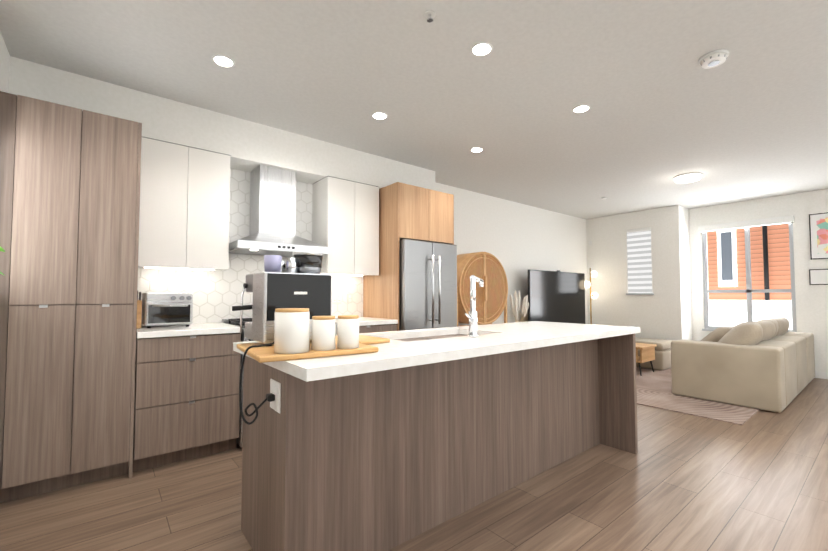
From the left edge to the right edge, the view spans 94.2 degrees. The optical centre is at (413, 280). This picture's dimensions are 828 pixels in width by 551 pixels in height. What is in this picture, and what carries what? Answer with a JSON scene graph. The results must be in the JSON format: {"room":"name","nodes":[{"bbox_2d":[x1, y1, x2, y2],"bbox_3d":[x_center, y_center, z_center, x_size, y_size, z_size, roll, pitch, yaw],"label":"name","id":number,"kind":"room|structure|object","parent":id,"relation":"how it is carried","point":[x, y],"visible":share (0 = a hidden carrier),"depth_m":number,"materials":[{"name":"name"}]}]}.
{"room":"kitchen","nodes":[
{"label":"kitchen","id":0,"kind":"room"},
{"bbox_2d":[0,32,9,92],"bbox_3d":[-1.013,-0.151,0.350,0.170,2.630,5.800,2,-3,-39],"label":"wall","id":1,"kind":"structure","parent":0,"point":[4,67],"depth_m":2.26,"materials":[{"name":"paint"}]},
{"bbox_2d":[8,56,434,189],"bbox_3d":[-1.223,-1.175,3.603,3.530,0.337,0.329,2,-3,-39],"label":"wall","id":2,"kind":"structure","parent":0,"point":[248,146],"depth_m":3.10,"materials":[{"name":"paint"}]},
{"bbox_2d":[142,182,587,325],"bbox_3d":[0.294,0.026,5.056,7.970,2.630,0.100,2,-3,-39],"label":"wall","id":3,"kind":"structure","parent":0,"point":[518,241],"depth_m":6.09,"materials":[{"name":"paint"}]},
{"bbox_2d":[138,137,230,270],"bbox_3d":[-1.830,-0.556,3.058,0.596,0.939,0.351,2,-3,-39],"label":"upper cabinet","id":4,"kind":"object","parent":3,"relation":"attached to","point":[184,207],"visible":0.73,"depth_m":2.91,"materials":[{"name":"white"}]},
{"bbox_2d":[137,168,362,325],"bbox_3d":[-1.376,-0.315,3.651,2.075,1.374,0.009,2,-3,-39],"label":"tile backsplash","id":5,"kind":"structure","parent":3,"relation":"attached to","point":[217,294],"depth_m":3.46,"materials":[{"name":"white tile"}]},
{"bbox_2d":[332,293,341,303],"bbox_3d":[-0.818,0.183,4.068,0.117,0.118,0.010,2,-3,-39],"label":"outlet","id":6,"kind":"object","parent":5,"relation":"attached to","point":[336,298],"depth_m":4.07,"materials":[{"name":"white plastic"}]},
{"bbox_2d":[347,294,352,302],"bbox_3d":[-0.693,0.188,4.168,0.066,0.104,0.010,2,-3,-39],"label":"outlet","id":7,"kind":"object","parent":5,"relation":"attached to","point":[349,296],"depth_m":4.16,"materials":[{"name":"white plastic"}]},
{"bbox_2d":[229,164,328,256],"bbox_3d":[-1.228,-0.623,3.446,0.766,0.769,0.505,2,-3,-39],"label":"range hood","id":8,"kind":"object","parent":3,"relation":"attached to","point":[272,208],"visible":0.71,"depth_m":3.39,"materials":[{"name":"silver metal"}]},
{"bbox_2d":[312,176,378,275],"bbox_3d":[-0.699,-0.521,3.967,0.585,0.939,0.351,2,-3,-39],"label":"upper cabinet","id":9,"kind":"object","parent":3,"relation":"attached to","point":[345,221],"visible":0.98,"depth_m":3.81,"materials":[{"name":"white"}]},
{"bbox_2d":[0,368,827,550],"bbox_3d":[2.287,1.293,2.952,8.500,0.060,5.800,2,-3,-39],"label":"floor","id":10,"kind":"structure","parent":0,"point":[757,481],"depth_m":2.13,"materials":[{"name":"laminate"}]},
{"bbox_2d":[0,91,141,502],"bbox_3d":[-2.238,0.106,2.525,0.652,2.280,0.657,2,-3,-39],"label":"pantry cabinet","id":11,"kind":"object","parent":10,"relation":"on","point":[69,204],"visible":1,"depth_m":2.27,"materials":[{"name":"laminate"}]},
{"bbox_2d":[132,323,241,471],"bbox_3d":[-1.731,0.803,2.903,0.635,0.915,0.662,2,-3,-39],"label":"base cabinet","id":12,"kind":"object","parent":10,"relation":"on","point":[186,401],"visible":0.85,"depth_m":2.64,"materials":[{"name":"laminate"}]},
{"bbox_2d":[136,291,141,328],"bbox_3d":[-2.006,0.204,2.800,0.032,0.270,0.200,2,-3,-39],"label":"knife block","id":13,"kind":"object","parent":12,"relation":"on","point":[139,313],"visible":0.65,"depth_m":2.72,"materials":[{"name":"brown wood"}]},
{"bbox_2d":[142,293,192,327],"bbox_3d":[-1.863,0.216,2.910,0.300,0.255,0.328,2,-3,-39],"label":"toaster oven","id":14,"kind":"object","parent":12,"relation":"on","point":[161,309],"visible":1,"depth_m":2.81,"materials":[{"name":"silver metal"}]},
{"bbox_2d":[222,318,336,448],"bbox_3d":[-1.154,0.801,3.307,0.760,0.950,0.723,2,-3,-39],"label":"gas range","id":15,"kind":"object","parent":10,"relation":"on","point":[235,322],"visible":0.02,"depth_m":2.88,"materials":[{"name":"silver metal"}]},
{"bbox_2d":[335,317,397,332],"bbox_3d":[-0.625,0.837,3.792,0.670,0.915,0.662,2,-3,-39],"label":"base cabinet","id":16,"kind":"object","parent":10,"relation":"on","point":[369,325],"visible":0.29,"depth_m":3.64,"materials":[{"name":"laminate"}]},
{"bbox_2d":[363,182,453,330],"bbox_3d":[-0.062,0.172,4.277,0.776,2.280,0.652,2,-3,-39],"label":"tall cabinet","id":17,"kind":"object","parent":10,"relation":"on","point":[408,211],"visible":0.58,"depth_m":3.98,"materials":[{"name":"laminate"}]},
{"bbox_2d":[399,239,456,330],"bbox_3d":[-0.007,0.457,4.199,0.716,1.705,0.772,2,-3,-39],"label":"refrigerator","id":18,"kind":"object","parent":10,"relation":"on","point":[427,285],"visible":0.42,"depth_m":3.90,"materials":[{"name":"silver metal"}]},
{"bbox_2d":[240,333,637,550],"bbox_3d":[0.384,0.804,2.377,2.528,0.874,0.860,2,-3,-39],"label":"kitchen island","id":19,"kind":"object","parent":10,"relation":"on","point":[401,437],"depth_m":1.86,"materials":[{"name":"laminate"}]},
{"bbox_2d":[233,321,639,380],"bbox_3d":[0.388,0.346,2.397,2.600,0.040,0.900,2,-3,-39],"label":"island countertop","id":20,"kind":"structure","parent":19,"relation":"on","point":[514,337],"depth_m":1.85,"materials":[{"name":"white stone"}]},
{"bbox_2d":[237,338,377,362],"bbox_3d":[-0.466,0.286,1.648,0.470,0.020,0.450,1,-3,-34],"label":"cutting board","id":21,"kind":"object","parent":20,"relation":"on","point":[262,354],"visible":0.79,"depth_m":1.48,"materials":[{"name":"brown wood"}]},
{"bbox_2d":[232,252,331,424],"bbox_3d":[-0.606,0.211,1.731,0.419,0.688,0.389,2,-3,-39],"label":"espresso machine","id":22,"kind":"object","parent":21,"relation":"on","point":[297,280],"visible":0.9,"depth_m":1.68,"materials":[{"name":"black"}]},
{"bbox_2d":[274,308,358,353],"bbox_3d":[-0.381,0.189,1.524,0.330,0.162,0.143,2,-3,-39],"label":"canisters","id":23,"kind":"object","parent":21,"relation":"on","point":[291,330],"visible":1,"depth_m":1.48,"materials":[{"name":"white ceramic"}]},
{"bbox_2d":[335,335,389,344],"bbox_3d":[-0.283,0.299,1.968,0.185,0.018,0.290,2,-3,-43],"label":"cutting board","id":24,"kind":"object","parent":20,"relation":"on","point":[366,340],"visible":0.38,"depth_m":1.89,"materials":[{"name":"brown wood"}]},
{"bbox_2d":[393,333,468,340],"bbox_3d":[0.142,0.456,2.362,0.788,0.207,0.408,2,-3,-39],"label":"sink","id":25,"kind":"object","parent":20,"relation":"in","point":[416,336],"depth_m":2.54,"materials":[{"name":"silver metal"}]},
{"bbox_2d":[465,275,483,336],"bbox_3d":[0.351,0.143,2.232,0.331,0.352,0.187,2,-3,-39],"label":"faucet","id":26,"kind":"object","parent":20,"relation":"on","point":[473,323],"visible":1,"depth_m":2.18,"materials":[{"name":"silver metal"}]},
{"bbox_2d":[457,252,507,326],"bbox_3d":[0.821,0.482,5.102,0.992,1.722,0.372,2,-3,-39],"label":"tall cabinet","id":27,"kind":"object","parent":10,"relation":"on","point":[492,293],"visible":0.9,"depth_m":4.97,"materials":[{"name":"brown wood"}]},
{"bbox_2d":[510,290,528,321],"bbox_3d":[1.526,0.749,5.610,0.478,1.226,0.260,2,-3,-39],"label":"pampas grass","id":28,"kind":"object","parent":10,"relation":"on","point":[515,304],"depth_m":5.61,"materials":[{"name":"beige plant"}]},
{"bbox_2d":[585,268,597,323],"bbox_3d":[3.252,0.588,7.069,0.392,1.660,0.260,2,-3,-39],"label":"floor lamp","id":29,"kind":"object","parent":10,"relation":"on","point":[593,295],"visible":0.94,"depth_m":7.08,"materials":[{"name":"gold metal"}]},
{"bbox_2d":[636,367,759,424],"bbox_3d":[3.126,1.339,5.115,2.480,0.009,2.380,2,-3,-39],"label":"rug","id":30,"kind":"object","parent":10,"relation":"on","point":[654,389],"visible":0.29,"depth_m":4.11,"materials":[{"name":"beige fabric"}]},
{"bbox_2d":[636,343,656,375],"bbox_3d":[3.136,1.161,5.939,0.520,0.410,0.920,2,-3,-39],"label":"coffee table","id":31,"kind":"object","parent":30,"relation":"on","point":[647,352],"visible":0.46,"depth_m":5.57,"materials":[{"name":"brown wood"}]},
{"bbox_2d":[635,337,673,370],"bbox_3d":[3.690,1.173,6.411,0.655,0.418,1.020,2,-3,-39],"label":"ottoman","id":32,"kind":"object","parent":30,"relation":"on","point":[661,361],"visible":0.23,"depth_m":5.93,"materials":[{"name":"fabric"}]},
{"bbox_2d":[671,317,814,412],"bbox_3d":[4.262,0.902,4.897,2.596,0.844,0.930,2,-3,-39],"label":"sofa","id":33,"kind":"object","parent":30,"relation":"on","point":[767,364],"visible":1,"depth_m":4.11,"materials":[{"name":"fabric"}]},
{"bbox_3d":[2.363,1.139,6.296,1.840,0.500,0.427,2,-3,-39],"label":"tv console","id":34,"kind":"object","parent":10,"relation":"on","visible":0},
{"bbox_2d":[528,269,584,323],"bbox_3d":[2.389,0.356,6.332,1.670,1.063,0.250,2,-3,-39],"label":"screen","id":35,"kind":"object","parent":34,"relation":"on","point":[556,296],"visible":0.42,"depth_m":6.26,"materials":[{"name":"black"}]},
{"bbox_2d":[0,0,827,218],"bbox_3d":[2.287,-1.415,3.054,8.500,0.100,5.800,2,-3,-39],"label":"ceiling","id":36,"kind":"structure","parent":0,"point":[747,120],"depth_m":2.64,"materials":[{"name":"paint"}]},
{"bbox_2d":[212,55,234,67],"bbox_3d":[-1.202,-1.386,2.428,0.132,0.007,0.132,2,-3,-39],"label":"recessed light","id":37,"kind":"object","parent":36,"relation":"in","point":[223,61],"visible":1,"depth_m":2.43,"materials":[{"name":"white"}]},
{"bbox_2d":[372,112,387,119],"bbox_3d":[-0.283,-1.358,3.167,0.132,0.007,0.132,2,-3,-39],"label":"recessed light","id":38,"kind":"object","parent":36,"relation":"in","point":[379,115],"visible":1,"depth_m":3.15,"materials":[{"name":"white"}]},
{"bbox_2d":[424,10,435,22],"bbox_3d":[0.084,-1.387,2.025,0.060,0.033,0.060,2,-3,-39],"label":"sprinkler","id":39,"kind":"object","parent":36,"relation":"attached to","point":[429,15],"visible":1,"depth_m":2.02,"materials":[{"name":"white plastic"}]},
{"bbox_2d":[470,147,482,152],"bbox_3d":[0.637,-1.330,3.906,0.132,0.007,0.132,2,-3,-39],"label":"recessed light","id":40,"kind":"object","parent":36,"relation":"in","point":[476,149],"visible":1,"depth_m":3.89,"materials":[{"name":"white"}]},
{"bbox_2d":[471,42,492,55],"bbox_3d":[0.407,-1.390,2.311,0.132,0.007,0.132,2,-3,-39],"label":"recessed light","id":41,"kind":"object","parent":36,"relation":"in","point":[482,49],"visible":1,"depth_m":2.31,"materials":[{"name":"white"}]},
{"bbox_2d":[572,105,589,112],"bbox_3d":[1.326,-1.362,3.050,0.132,0.007,0.132,2,-3,-39],"label":"recessed light","id":42,"kind":"object","parent":36,"relation":"in","point":[581,108],"visible":1,"depth_m":3.05,"materials":[{"name":"white"}]},
{"bbox_2d":[673,173,702,182],"bbox_3d":[3.399,-1.274,4.779,0.300,0.049,0.300,2,-3,-39],"label":"flush ceiling light","id":43,"kind":"object","parent":36,"relation":"attached to","point":[687,177],"visible":1,"depth_m":4.70,"materials":[{"name":"white plastic"}]},
{"bbox_2d":[699,49,728,68],"bbox_3d":[1.859,-1.368,2.387,0.150,0.042,0.150,2,-3,-39],"label":"smoke detector","id":44,"kind":"object","parent":36,"relation":"attached to","point":[715,58],"visible":1,"depth_m":2.36,"materials":[{"name":"white plastic"}]},
{"bbox_2d":[586,205,683,339],"bbox_3d":[3.877,0.095,6.878,0.100,2.630,1.550,2,-3,-39],"label":"wall","id":45,"kind":"structure","parent":0,"point":[658,314],"depth_m":6.73,"materials":[{"name":"paint"}]},
{"bbox_2d":[626,228,653,294],"bbox_3d":[3.965,-0.340,6.756,0.136,1.170,0.435,2,-3,-39],"label":"window","id":46,"kind":"structure","parent":45,"relation":"in","point":[639,293],"depth_m":6.69,"materials":[{"name":"grey plastic"}]},
{"bbox_2d":[627,227,651,292],"bbox_3d":[3.947,-0.355,6.743,0.015,1.133,0.389,2,-3,-39],"label":"window blind","id":47,"kind":"object","parent":46,"relation":"attached to","point":[639,256],"visible":1,"depth_m":6.74,"materials":[{"name":"white"}]},
{"bbox_2d":[681,206,691,339],"bbox_3d":[4.569,0.081,6.505,0.510,2.630,0.100,2,-3,-39],"label":"wall","id":48,"kind":"structure","parent":0,"point":[686,278],"depth_m":6.44,"materials":[{"name":"paint"}]},
{"bbox_2d":[689,189,827,372],"bbox_3d":[6.061,0.024,4.978,0.100,2.630,4.150,2,-3,-39],"label":"wall","id":49,"kind":"structure","parent":0,"point":[812,309],"depth_m":5.57,"materials":[{"name":"paint"}]},
{"bbox_2d":[702,223,796,332],"bbox_3d":[5.190,-0.057,6.020,0.116,1.730,1.140,2,-3,-39],"label":"window","id":50,"kind":"structure","parent":49,"relation":"in","point":[749,290],"depth_m":6.00,"materials":[{"name":"grey plastic"}]},
{"bbox_2d":[699,215,793,231],"bbox_3d":[5.143,-0.883,6.014,0.074,0.100,1.140,2,-3,-39],"label":"roller blind","id":51,"kind":"object","parent":50,"relation":"attached to","point":[754,223],"visible":1,"depth_m":5.94,"materials":[{"name":"white fabric"}]},
{"bbox_2d":[809,212,827,259],"bbox_3d":[5.758,-0.631,5.279,0.023,0.640,0.460,2,-3,-39],"label":"framed picture","id":52,"kind":"object","parent":49,"relation":"attached to","point":[818,226],"depth_m":5.38,"materials":[{"name":"black"}]},
{"bbox_2d":[809,269,827,284],"bbox_3d":[5.705,-0.058,5.324,0.021,0.220,0.330,2,-3,-39],"label":"framed picture","id":53,"kind":"object","parent":49,"relation":"attached to","point":[816,276],"depth_m":5.38,"materials":[{"name":"black"}]},
{"bbox_2d":[814,371,827,378],"bbox_3d":[5.985,1.293,4.933,0.013,0.090,4.048,2,-3,-39],"label":"baseboard","id":54,"kind":"structure","parent":49,"relation":"attached to","point":[822,375],"depth_m":5.33,"materials":[{"name":"white"}]},
{"label":"outside","id":55,"kind":"structure","parent":0,"visible":0},
{"bbox_2d":[706,223,792,329],"bbox_3d":[7.191,-0.026,8.555,0.900,9.000,6.100,2,-3,-39],"label":"building","id":56,"kind":"structure","parent":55,"point":[770,258],"depth_m":8.39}
]}

